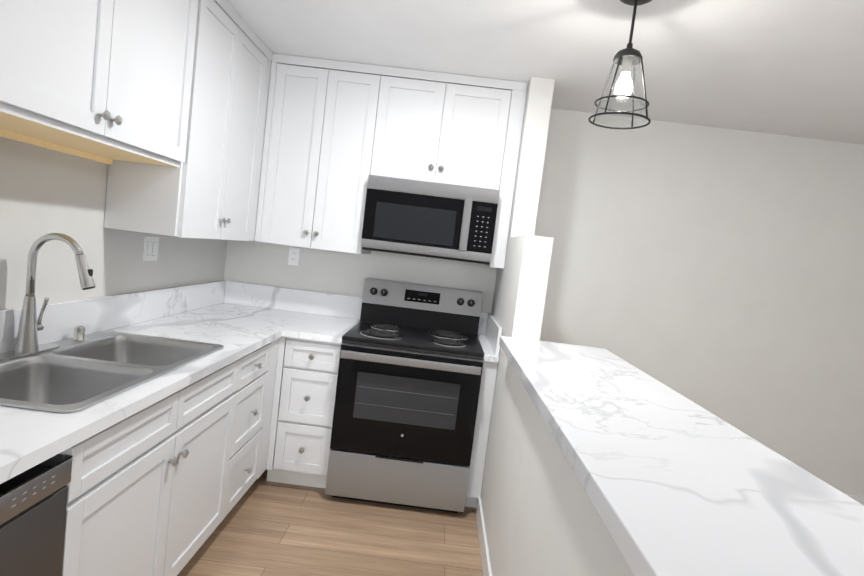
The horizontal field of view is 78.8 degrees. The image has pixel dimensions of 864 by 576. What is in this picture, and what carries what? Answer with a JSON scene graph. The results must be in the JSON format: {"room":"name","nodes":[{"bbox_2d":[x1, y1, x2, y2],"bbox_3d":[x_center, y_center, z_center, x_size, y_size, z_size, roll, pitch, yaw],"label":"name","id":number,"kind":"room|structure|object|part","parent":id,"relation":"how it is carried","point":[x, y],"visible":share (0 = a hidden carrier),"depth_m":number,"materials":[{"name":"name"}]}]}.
{"room":"kitchen","nodes":[
{"label":"kitchen","id":0,"kind":"room"},
{"bbox_2d":[0,137,226,309],"bbox_3d":[-1.538,0.035,-0.184,0.120,2.440,7.800,7,4,1],"label":"wall","id":1,"kind":"structure","parent":0,"point":[43,191],"depth_m":2.05,"materials":[{"name":"paint"}]},
{"bbox_2d":[0,0,131,151],"bbox_3d":[-1.175,-0.866,1.431,0.327,0.798,0.585,7,4,1],"label":"upper cabinet","id":2,"kind":"object","parent":1,"relation":"attached to","point":[64,63],"depth_m":1.53,"materials":[{"name":"white wood"}]},
{"bbox_2d":[28,0,203,171],"bbox_3d":[-1.163,-0.899,1.898,0.327,0.798,0.585,7,4,1],"label":"upper cabinet","id":3,"kind":"object","parent":1,"relation":"attached to","point":[164,54],"depth_m":2.00,"materials":[{"name":"white wood"}]},
{"bbox_2d":[143,236,158,260],"bbox_3d":[-1.400,-0.196,2.624,0.010,0.120,0.120,7,4,1],"label":"light switch","id":4,"kind":"object","parent":1,"relation":"attached to","point":[150,249],"visible":1,"depth_m":2.61,"materials":[{"name":"white plastic"}]},
{"bbox_2d":[93,0,247,239],"bbox_3d":[-1.169,-0.790,2.405,0.327,1.088,0.527,7,4,1],"label":"upper cabinet","id":5,"kind":"object","parent":1,"relation":"attached to","point":[210,119],"depth_m":2.36,"materials":[{"name":"white wood"}]},
{"bbox_2d":[228,26,267,240],"bbox_3d":[-1.159,-0.820,2.825,0.327,1.088,0.521,7,4,1],"label":"upper cabinet","id":6,"kind":"object","parent":1,"relation":"attached to","point":[254,58],"depth_m":2.86,"materials":[{"name":"white wood"}]},
{"bbox_2d":[177,469,482,575],"bbox_3d":[0.968,1.616,-0.134,5.475,0.100,7.800,7,4,1],"label":"floor","id":7,"kind":"structure","parent":0,"point":[266,528],"depth_m":2.52,"materials":[{"name":"wood"}]},
{"bbox_2d":[0,454,72,575],"bbox_3d":[-1.220,0.800,1.009,0.598,0.828,0.594,7,4,1],"label":"dishwasher","id":8,"kind":"object","parent":7,"relation":"on","point":[33,503],"visible":0.98,"depth_m":1.18,"materials":[{"name":"black"}]},
{"bbox_2d":[71,340,274,553],"bbox_3d":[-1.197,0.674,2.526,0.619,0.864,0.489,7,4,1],"label":"base cabinet","id":9,"kind":"object","parent":7,"relation":"on","point":[160,487],"depth_m":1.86,"materials":[{"name":"white wood"}]},
{"bbox_2d":[0,280,311,483],"bbox_3d":[-1.134,0.210,1.702,0.660,0.187,3.717,7,4,1],"label":"countertop","id":10,"kind":"structure","parent":9,"relation":"on","point":[237,320],"depth_m":2.20,"materials":[{"name":"stone"}]},
{"bbox_2d":[0,233,222,412],"bbox_3d":[-1.153,0.131,1.802,0.535,0.607,0.945,7,4,1],"label":"sink","id":11,"kind":"object","parent":10,"relation":"in","point":[79,370],"visible":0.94,"depth_m":1.79,"materials":[{"name":"silver metal"}]},
{"bbox_2d":[263,338,278,471],"bbox_3d":[-1.189,0.652,2.841,0.619,0.864,0.143,7,4,1],"label":"base cabinet","id":12,"kind":"object","parent":7,"relation":"on","point":[273,368],"depth_m":2.86,"materials":[{"name":"white wood"}]},
{"bbox_2d":[266,336,340,488],"bbox_3d":[-0.710,0.682,3.221,0.364,0.863,0.731,7,4,1],"label":"base cabinet","id":13,"kind":"object","parent":7,"relation":"on","point":[306,376],"visible":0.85,"depth_m":2.89,"materials":[{"name":"white wood"}]},
{"bbox_2d":[288,291,361,343],"bbox_3d":[-0.618,0.164,3.188,0.306,0.187,0.722,7,4,1],"label":"countertop","id":14,"kind":"structure","parent":13,"relation":"on","point":[318,316],"depth_m":3.52,"materials":[{"name":"stone"}]},
{"bbox_2d":[325,278,483,512],"bbox_3d":[-0.130,0.593,3.143,0.760,1.190,0.785,7,4,1],"label":"stove","id":15,"kind":"object","parent":7,"relation":"on","point":[405,413],"visible":1,"depth_m":2.82,"materials":[{"name":"black"}]},
{"bbox_2d":[465,361,497,507],"bbox_3d":[0.273,0.801,3.221,0.082,0.863,0.701,7,4,1],"label":"cabinet filler","id":16,"kind":"object","parent":7,"relation":"on","point":[481,431],"visible":0.42,"depth_m":2.87,"materials":[{"name":"white wood"}]},
{"bbox_2d":[478,312,501,362],"bbox_3d":[0.335,0.280,3.173,0.081,0.187,0.722,7,4,1],"label":"countertop","id":17,"kind":"structure","parent":16,"relation":"on","point":[489,331],"depth_m":3.10,"materials":[{"name":"stone"}]},
{"bbox_2d":[224,240,496,335],"bbox_3d":[-0.483,-0.115,3.611,1.820,2.440,0.160,7,4,1],"label":"wall","id":18,"kind":"structure","parent":0,"point":[316,270],"depth_m":3.53,"materials":[{"name":"paint"}]},
{"bbox_2d":[288,247,299,265],"bbox_3d":[-0.926,-0.211,3.529,0.072,0.118,0.010,7,4,1],"label":"electrical outlet","id":19,"kind":"object","parent":18,"relation":"attached to","point":[293,256],"visible":1,"depth_m":3.53,"materials":[{"name":"white plastic"}]},
{"bbox_2d":[256,54,339,249],"bbox_3d":[-0.799,-0.807,3.246,0.416,1.088,0.480,7,4,1],"label":"upper cabinet","id":20,"kind":"object","parent":18,"relation":"attached to","point":[302,110],"depth_m":3.08,"materials":[{"name":"white wood"}]},
{"bbox_2d":[324,61,395,253],"bbox_3d":[-0.499,-0.773,3.278,0.421,1.088,0.408,7,4,1],"label":"upper cabinet","id":21,"kind":"object","parent":18,"relation":"attached to","point":[365,96],"depth_m":3.07,"materials":[{"name":"white wood"}]},
{"bbox_2d":[384,68,459,183],"bbox_3d":[-0.103,-0.957,3.255,0.438,0.626,0.408,7,4,1],"label":"upper cabinet","id":22,"kind":"object","parent":18,"relation":"attached to","point":[422,110],"depth_m":3.06,"materials":[{"name":"white wood"}]},
{"bbox_2d":[361,175,499,264],"bbox_3d":[-0.008,-0.407,3.245,0.753,0.428,0.498,7,4,1],"label":"over-the-range microwave","id":23,"kind":"object","parent":22,"relation":"attached to","point":[430,219],"visible":1,"depth_m":3.01,"materials":[{"name":"silver metal"}]},
{"bbox_2d":[448,75,515,195],"bbox_3d":[0.216,-0.918,3.250,0.439,0.626,0.408,7,4,1],"label":"upper cabinet","id":24,"kind":"object","parent":18,"relation":"attached to","point":[483,105],"depth_m":3.05,"materials":[{"name":"white wood"}]},
{"bbox_2d":[227,0,863,144],"bbox_3d":[1.272,-0.899,-0.317,5.475,0.100,7.800,7,4,1],"label":"ceiling","id":25,"kind":"structure","parent":0,"point":[794,68],"depth_m":2.48,"materials":[{"name":"paint"}]},
{"bbox_2d":[588,0,651,128],"bbox_3d":[0.718,-0.843,1.926,0.220,0.465,0.220,7,4,1],"label":"pendant light","id":26,"kind":"object","parent":25,"relation":"hanging from","point":[628,57],"visible":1,"depth_m":1.91,"materials":[{"name":"black metal"},{"name":"clear glass"}]},
{"bbox_3d":[0.704,-0.728,1.935,0.184,0.214,0.184,7,4,1],"label":"lamp shade","id":27,"kind":"part","parent":26,"relation":"part of","materials":[{"name":"clear glass"}]},
{"bbox_2d":[481,77,634,575],"bbox_3d":[0.427,0.171,1.192,0.131,2.440,4.980,7,4,1],"label":"wall","id":28,"kind":"structure","parent":0,"point":[544,518],"depth_m":2.09,"materials":[{"name":"paint"}]},
{"bbox_2d":[476,496,491,575],"bbox_3d":[0.207,1.347,0.859,0.013,0.108,4.120,7,4,1],"label":"baseboard","id":29,"kind":"structure","parent":28,"relation":"attached to","point":[485,561],"depth_m":2.51,"materials":[{"name":"white wood"}]},
{"bbox_2d":[499,336,863,575],"bbox_3d":[0.517,0.407,0.565,0.496,0.042,3.801,7,4,1],"label":"countertop","id":30,"kind":"structure","parent":28,"relation":"on","point":[673,482],"depth_m":0.97,"materials":[{"name":"stone"}]},
{"bbox_2d":[534,108,863,495],"bbox_3d":[2.180,0.208,3.589,3.284,2.440,0.120,7,4,1],"label":"wall","id":31,"kind":"structure","parent":0,"point":[718,272],"depth_m":3.51,"materials":[{"name":"paint"}]},
{"bbox_2d":[846,494,863,504],"bbox_3d":[2.056,1.369,3.606,3.246,0.108,0.013,7,4,1],"label":"baseboard","id":32,"kind":"structure","parent":31,"relation":"attached to","point":[860,499],"depth_m":3.58,"materials":[{"name":"white wood"}]}
]}

